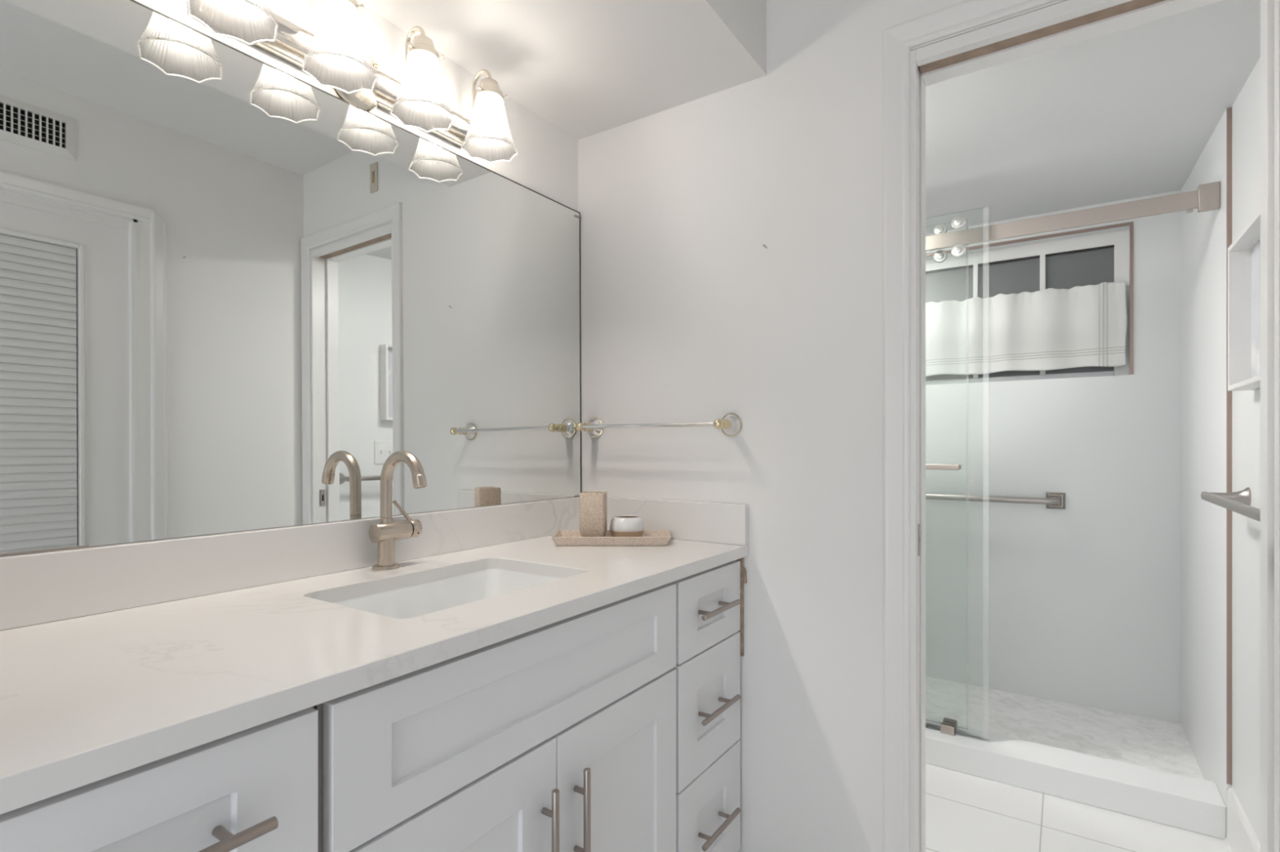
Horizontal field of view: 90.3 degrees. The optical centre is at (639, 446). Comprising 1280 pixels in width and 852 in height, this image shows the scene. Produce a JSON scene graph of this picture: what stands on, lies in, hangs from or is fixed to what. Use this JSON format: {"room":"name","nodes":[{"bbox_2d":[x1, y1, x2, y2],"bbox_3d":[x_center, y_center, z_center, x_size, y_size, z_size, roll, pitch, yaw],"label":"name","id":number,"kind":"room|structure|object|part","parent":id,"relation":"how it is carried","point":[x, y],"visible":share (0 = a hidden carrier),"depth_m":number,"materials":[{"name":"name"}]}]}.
{"room":"bathroom","nodes":[
{"label":"bathroom","id":0,"kind":"room"},
{"bbox_2d":[92,0,577,546],"bbox_3d":[-0.917,-0.028,0.904,0.100,2.355,2.484,0,0,34],"label":"wall","id":1,"kind":"structure","parent":0,"point":[546,162],"depth_m":1.52,"materials":[{"name":"white paint"}]},
{"bbox_2d":[0,496,579,631],"bbox_3d":[-0.565,0.199,1.316,0.026,0.098,1.405,0,0,34],"label":"backsplash","id":2,"kind":"structure","parent":1,"relation":"attached to","point":[44,587],"depth_m":1.08,"materials":[{"name":"white stone"}]},
{"bbox_2d":[0,0,581,556],"bbox_3d":[-0.568,-0.273,1.321,0.014,0.846,1.395,0,0,34],"label":"wall mirror","id":3,"kind":"object","parent":1,"relation":"attached to","point":[233,288],"visible":0.9,"depth_m":1.12,"materials":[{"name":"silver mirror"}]},
{"bbox_2d":[186,0,518,163],"bbox_3d":[-0.517,-0.782,1.260,0.171,0.198,0.678,0,0,34],"label":"vanity light","id":4,"kind":"object","parent":1,"relation":"attached to","point":[336,56],"visible":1,"depth_m":1.23,"materials":[{"name":"white glass"}]},
{"bbox_3d":[-0.652,-0.749,1.022,0.123,0.133,0.123,0,0,-34],"label":"lamp shade","id":5,"kind":"part","parent":4,"relation":"part of","materials":[{"name":"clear glass"}]},
{"bbox_3d":[-0.552,-0.749,1.172,0.123,0.133,0.123,0,0,-34],"label":"lamp shade","id":6,"kind":"part","parent":4,"relation":"part of","materials":[{"name":"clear glass"}]},
{"bbox_3d":[-0.581,-0.755,1.300,0.020,0.068,0.576,0,0,34],"label":"plate","id":7,"kind":"part","parent":4,"relation":"part of","materials":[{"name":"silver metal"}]},
{"bbox_3d":[-0.477,-0.817,1.341,0.072,0.128,0.010,0,0,34],"label":"lamp arm","id":8,"kind":"part","parent":4,"relation":"part of","materials":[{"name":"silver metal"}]},
{"bbox_3d":[-0.451,-0.749,1.323,0.123,0.133,0.123,0,0,11],"label":"lamp shade","id":9,"kind":"part","parent":4,"relation":"part of","materials":[{"name":"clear glass"}]},
{"bbox_3d":[-0.375,-0.817,1.493,0.072,0.128,0.010,0,0,34],"label":"lamp arm","id":10,"kind":"part","parent":4,"relation":"part of","materials":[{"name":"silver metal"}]},
{"bbox_3d":[-0.349,-0.749,1.476,0.123,0.133,0.123,0,0,-34],"label":"lamp shade","id":11,"kind":"part","parent":4,"relation":"part of","materials":[{"name":"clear glass"}]},
{"bbox_2d":[355,0,766,139],"bbox_3d":[-0.626,-1.062,0.710,0.600,0.287,2.484,0,0,34],"label":"ceiling","id":12,"kind":"structure","parent":0,"point":[587,68],"depth_m":1.47,"materials":[{"name":"white paint"}]},
{"bbox_2d":[577,0,1066,851],"bbox_3d":[0.514,-0.077,1.511,1.806,2.455,0.116,0,0,34],"label":"wall","id":13,"kind":"structure","parent":0,"point":[686,316],"depth_m":1.56,"materials":[{"name":"white paint"}]},
{"bbox_2d":[575,413,742,437],"bbox_3d":[0.028,-0.054,1.715,0.498,0.059,0.085,0,0,34],"label":"towel bar","id":14,"kind":"object","parent":13,"relation":"attached to","point":[731,424],"visible":1,"depth_m":1.64,"materials":[{"name":"silver metal"}]},
{"bbox_3d":[-0.160,-0.054,1.827,0.026,0.026,0.063,0,0,34],"label":"post","id":15,"kind":"part","parent":14,"relation":"part of","materials":[{"name":"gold metal"}]},
{"bbox_3d":[0.012,-0.054,1.690,0.439,0.011,0.011,0,0,34],"label":"rod","id":16,"kind":"part","parent":14,"relation":"part of","materials":[{"name":"silver metal"}]},
{"bbox_3d":[0.204,-0.054,1.584,0.026,0.026,0.063,0,0,34],"label":"post","id":17,"kind":"part","parent":14,"relation":"part of","materials":[{"name":"gold metal"}]},
{"bbox_2d":[882,0,1279,851],"bbox_3d":[0.864,0.114,1.268,0.699,2.073,0.135,0,0,34],"label":"door frame","id":18,"kind":"structure","parent":13,"relation":"in","point":[906,73],"depth_m":1.38,"materials":[{"name":"white wood"}]},
{"bbox_3d":[0.616,0.142,1.429,0.015,2.003,0.038,0,0,34],"label":"pocket door","id":19,"kind":"part","parent":18,"relation":"part of","materials":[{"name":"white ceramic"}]},
{"bbox_3d":[0.624,0.210,1.423,0.005,0.070,0.020,0,0,34],"label":"edge pull","id":20,"kind":"part","parent":18,"relation":"part of","materials":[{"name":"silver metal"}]},
{"bbox_2d":[925,190,1181,724],"bbox_3d":[1.610,-0.075,3.061,1.706,2.450,0.140,0,0,34],"label":"wall","id":21,"kind":"structure","parent":0,"point":[1080,603],"depth_m":2.79,"materials":[{"name":"white paint"}]},
{"bbox_2d":[925,492,1065,509],"bbox_3d":[1.519,0.242,2.992,0.800,0.072,0.076,0,0,34],"label":"grab bar","id":22,"kind":"object","parent":21,"relation":"attached to","point":[1052,500],"visible":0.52,"depth_m":2.85,"materials":[{"name":"grey metal"}]},
{"bbox_3d":[1.518,0.242,2.989,0.757,0.029,0.070,0,0,34],"label":"rod","id":23,"kind":"part","parent":22,"relation":"part of","materials":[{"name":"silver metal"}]},
{"bbox_2d":[925,229,1128,385],"bbox_3d":[1.626,-0.615,3.079,1.172,0.632,0.062,0,0,34],"label":"window","id":24,"kind":"structure","parent":21,"relation":"in","point":[1097,259],"depth_m":2.94,"materials":[{"name":"white wood"}]},
{"bbox_3d":[1.515,-0.602,3.158,0.252,0.549,0.008,0,0,34],"label":"pane","id":25,"kind":"part","parent":24,"relation":"part of","materials":[{"name":"grey"}]},
{"bbox_3d":[1.741,-0.602,3.007,0.252,0.549,0.008,0,0,34],"label":"pane","id":26,"kind":"part","parent":24,"relation":"part of","materials":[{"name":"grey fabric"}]},
{"bbox_3d":[1.969,-0.602,2.854,0.252,0.549,0.008,0,0,34],"label":"pane","id":27,"kind":"part","parent":24,"relation":"part of","materials":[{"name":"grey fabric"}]},
{"bbox_2d":[925,281,1128,376],"bbox_3d":[1.591,-0.524,3.027,1.168,0.368,0.046,0,0,34],"label":"cafe curtain","id":28,"kind":"object","parent":21,"relation":"hanging from","point":[1048,329],"visible":0.8,"depth_m":2.90,"materials":[{"name":"white fabric"}]},
{"bbox_2d":[925,221,1133,374],"bbox_3d":[1.578,-0.621,2.998,1.182,0.640,0.010,0,0,34],"label":"trim","id":29,"kind":"structure","parent":21,"relation":"attached to","point":[1131,224],"depth_m":2.70,"materials":[{"name":"white painted wood"}]},
{"bbox_2d":[925,676,1227,851],"bbox_3d":[0.288,1.170,1.173,1.806,0.080,4.470,0,0,34],"label":"floor","id":30,"kind":"structure","parent":0,"point":[965,812],"depth_m":2.13,"materials":[{"name":"white tile"}]},
{"bbox_2d":[0,706,318,851],"bbox_3d":[-0.637,0.714,0.714,0.554,0.872,0.302,0,0,34],"label":"base cabinet","id":31,"kind":"object","parent":30,"relation":"on","point":[254,789],"visible":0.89,"depth_m":0.60,"materials":[{"name":"grey wood"}]},
{"bbox_3d":[-0.424,0.376,0.569,0.039,0.012,0.178,0,0,34],"label":"pull handle","id":32,"kind":"part","parent":31,"relation":"part of","materials":[{"name":"silver metal"}]},
{"bbox_2d":[314,582,675,851],"bbox_3d":[-0.338,0.714,1.161,0.554,0.872,0.767,0,0,34],"label":"base cabinet","id":33,"kind":"object","parent":30,"relation":"on","point":[560,736],"visible":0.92,"depth_m":0.96,"materials":[{"name":"grey wood"}]},
{"bbox_2d":[0,534,748,814],"bbox_3d":[-0.346,0.263,1.170,0.552,0.028,1.405,0,0,34],"label":"countertop","id":34,"kind":"structure","parent":33,"relation":"on","point":[85,700],"depth_m":0.78,"materials":[{"name":"white stone"}]},
{"bbox_2d":[368,450,426,570],"bbox_3d":[-0.469,0.129,1.291,0.158,0.240,0.100,0,0,34],"label":"faucet","id":35,"kind":"object","parent":34,"relation":"on","point":[384,533],"visible":1,"depth_m":1.28,"materials":[{"name":"silver metal"}]},
{"bbox_3d":[-0.516,0.245,1.295,0.052,0.007,0.052,0,0,34],"label":"plate","id":36,"kind":"part","parent":35,"relation":"part of","materials":[{"name":"silver metal"}]},
{"bbox_3d":[-0.474,0.087,1.267,0.125,0.156,0.023,0,0,34],"label":"spout","id":37,"kind":"part","parent":35,"relation":"part of","materials":[{"name":"silver metal"}]},
{"bbox_3d":[-0.504,0.138,1.349,0.042,0.048,0.008,0,0,-1],"label":"lever","id":38,"kind":"part","parent":35,"relation":"part of","materials":[{"name":"silver metal"}]},
{"bbox_3d":[-0.481,0.174,1.348,0.038,0.038,0.021,0,0,34],"label":"handle","id":39,"kind":"part","parent":35,"relation":"part of","materials":[{"name":"silver metal"}]},
{"bbox_2d":[330,568,560,618],"bbox_3d":[-0.333,0.337,1.167,0.306,0.131,0.458,0,0,34],"label":"undermount sink","id":40,"kind":"object","parent":34,"relation":"in","point":[432,597],"visible":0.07,"depth_m":1.30,"materials":[{"name":"white ceramic"}]},
{"bbox_2d":[551,529,671,546],"bbox_3d":[-0.071,0.237,1.638,0.298,0.024,0.134,0,0,0],"label":"tray","id":41,"kind":"object","parent":34,"relation":"on","point":[562,537],"visible":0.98,"depth_m":1.58,"materials":[{"name":"wood"}]},
{"bbox_2d":[579,491,607,537],"bbox_3d":[-0.119,0.180,1.630,0.063,0.124,0.063,0,0,5],"label":"toothbrush holder","id":42,"kind":"object","parent":41,"relation":"on","point":[593,504],"visible":0.81,"depth_m":1.60,"materials":[{"name":"stone"}]},
{"bbox_2d":[609,515,644,537],"bbox_3d":[-0.033,0.212,1.648,0.090,0.060,0.090,0,0,34],"label":"bowl","id":43,"kind":"object","parent":41,"relation":"on","point":[621,526],"visible":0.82,"depth_m":1.61,"materials":[{"name":"beige ceramic"}]},
{"bbox_2d":[606,496,748,546],"bbox_3d":[0.049,0.197,1.738,0.526,0.102,0.021,0,0,34],"label":"side splash","id":44,"kind":"object","parent":34,"relation":"on","point":[726,523],"visible":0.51,"depth_m":1.67,"materials":[{"name":"white stone"}]},
{"bbox_3d":[-0.247,0.751,0.873,0.020,0.562,0.376,0,0,34],"label":"door","id":45,"kind":"part","parent":33,"relation":"part of","materials":[{"name":"white paint"}]},
{"bbox_3d":[-0.139,0.622,0.989,0.032,0.178,0.012,0,0,34],"label":"pull handle","id":46,"kind":"part","parent":33,"relation":"part of","materials":[{"name":"silver metal"}]},
{"bbox_3d":[-0.095,0.622,1.054,0.032,0.178,0.012,0,0,34],"label":"pull handle","id":47,"kind":"part","parent":33,"relation":"part of","materials":[{"name":"silver metal"}]},
{"bbox_3d":[-0.036,0.751,1.188,0.020,0.562,0.377,0,0,34],"label":"door","id":48,"kind":"part","parent":33,"relation":"part of","materials":[{"name":"white paint"}]},
{"bbox_2d":[671,557,746,851],"bbox_3d":[-0.034,0.714,1.615,0.554,0.872,0.318,0,0,34],"label":"base cabinet","id":49,"kind":"object","parent":30,"relation":"on","point":[709,603],"visible":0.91,"depth_m":1.46,"materials":[{"name":"grey wood"}]},
{"bbox_3d":[0.160,0.377,1.481,0.020,0.174,0.307,0,0,34],"label":"drawer","id":50,"kind":"part","parent":49,"relation":"part of","materials":[{"name":"white paint"}]},
{"bbox_3d":[0.160,0.602,1.481,0.020,0.268,0.307,0,0,34],"label":"drawer","id":51,"kind":"part","parent":49,"relation":"part of","materials":[{"name":"white paint"}]},
{"bbox_3d":[0.160,0.878,1.481,0.020,0.274,0.307,0,0,34],"label":"drawer","id":52,"kind":"part","parent":49,"relation":"part of","materials":[{"name":"white paint"}]},
{"bbox_3d":[0.177,0.878,1.469,0.039,0.012,0.178,0,0,34],"label":"pull handle","id":53,"kind":"part","parent":49,"relation":"part of","materials":[{"name":"silver metal"}]},
{"bbox_3d":[0.177,0.605,1.469,0.039,0.012,0.178,0,0,34],"label":"pull handle","id":54,"kind":"part","parent":49,"relation":"part of","materials":[{"name":"silver metal"}]},
{"bbox_3d":[0.177,0.376,1.469,0.039,0.012,0.178,0,0,34],"label":"pull handle","id":55,"kind":"part","parent":49,"relation":"part of","materials":[{"name":"silver metal"}]},
{"bbox_2d":[925,719,1226,839],"bbox_3d":[1.128,1.101,2.340,1.506,0.098,0.165,0,0,34],"label":"shower curb","id":56,"kind":"object","parent":30,"relation":"on","point":[1194,805],"visible":0.54,"depth_m":2.07,"materials":[{"name":"white stone"}]},
{"bbox_2d":[940,717,956,736],"bbox_3d":[1.142,1.037,2.353,0.045,0.030,0.078,0,0,34],"label":"guide","id":57,"kind":"object","parent":56,"relation":"on","point":[948,726],"visible":1,"depth_m":2.33,"materials":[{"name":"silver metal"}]},
{"bbox_2d":[925,0,1260,233],"bbox_3d":[1.119,-1.060,2.325,1.706,0.261,1.910,0,0,34],"label":"ceiling","id":58,"kind":"structure","parent":0,"point":[1131,112],"depth_m":1.89,"materials":[{"name":"white paint"}]},
{"bbox_2d":[1181,57,1260,844],"bbox_3d":[1.747,-0.050,1.821,0.100,2.400,1.770,0,0,34],"label":"wall","id":59,"kind":"structure","parent":0,"point":[1203,234],"depth_m":1.97,"materials":[{"name":"white paint"}]},
{"bbox_2d":[925,181,1220,251],"bbox_3d":[1.139,-0.763,2.354,1.502,0.080,0.025,0,0,34],"label":"track","id":60,"kind":"object","parent":59,"relation":"attached to","point":[1206,197],"visible":0.83,"depth_m":2.11,"materials":[{"name":"silver metal"}]},
{"bbox_2d":[925,206,988,740],"bbox_3d":[0.876,0.097,2.499,0.870,1.894,0.112,0,0,34],"label":"door","id":61,"kind":"structure","parent":60,"relation":"hanging from","point":[958,250],"depth_m":2.31,"materials":[{"name":"clear"}]},
{"bbox_3d":[0.948,0.076,2.415,0.482,0.020,0.054,0,0,34],"label":"door handle","id":62,"kind":"part","parent":61,"relation":"part of","materials":[{"name":"silver metal"}]},
{"bbox_2d":[1226,106,1231,785],"bbox_3d":[1.712,0.000,1.849,0.012,1.966,0.003,0,0,34],"label":"trim","id":63,"kind":"structure","parent":59,"relation":"attached to","point":[1228,110],"depth_m":1.85,"materials":[{"name":"brown metal"}]},
{"bbox_2d":[1200,487,1260,521],"bbox_3d":[1.391,0.135,1.444,0.095,0.052,0.674,0,0,34],"label":"towel bar","id":64,"kind":"object","parent":59,"relation":"attached to","point":[1239,502],"visible":0.84,"depth_m":1.55,"materials":[{"name":"grey metal"}]},
{"bbox_3d":[1.567,0.135,1.700,0.087,0.052,0.052,0,0,34],"label":"post","id":65,"kind":"part","parent":64,"relation":"part of","materials":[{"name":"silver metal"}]},
{"bbox_2d":[1223,786,1260,851],"bbox_3d":[1.462,1.069,1.481,0.018,0.162,0.888,0,0,34],"label":"baseboard","id":66,"kind":"structure","parent":59,"relation":"attached to","point":[1241,837],"depth_m":1.74,"materials":[{"name":"white ceramic"}]},
{"bbox_2d":[1227,208,1260,391],"bbox_3d":[1.451,-0.329,1.494,0.050,0.371,0.349,0,0,34],"label":"wall niche","id":67,"kind":"object","parent":59,"relation":"attached to","point":[1244,253],"visible":0.61,"depth_m":1.62,"materials":[{"name":"white"}]}
]}

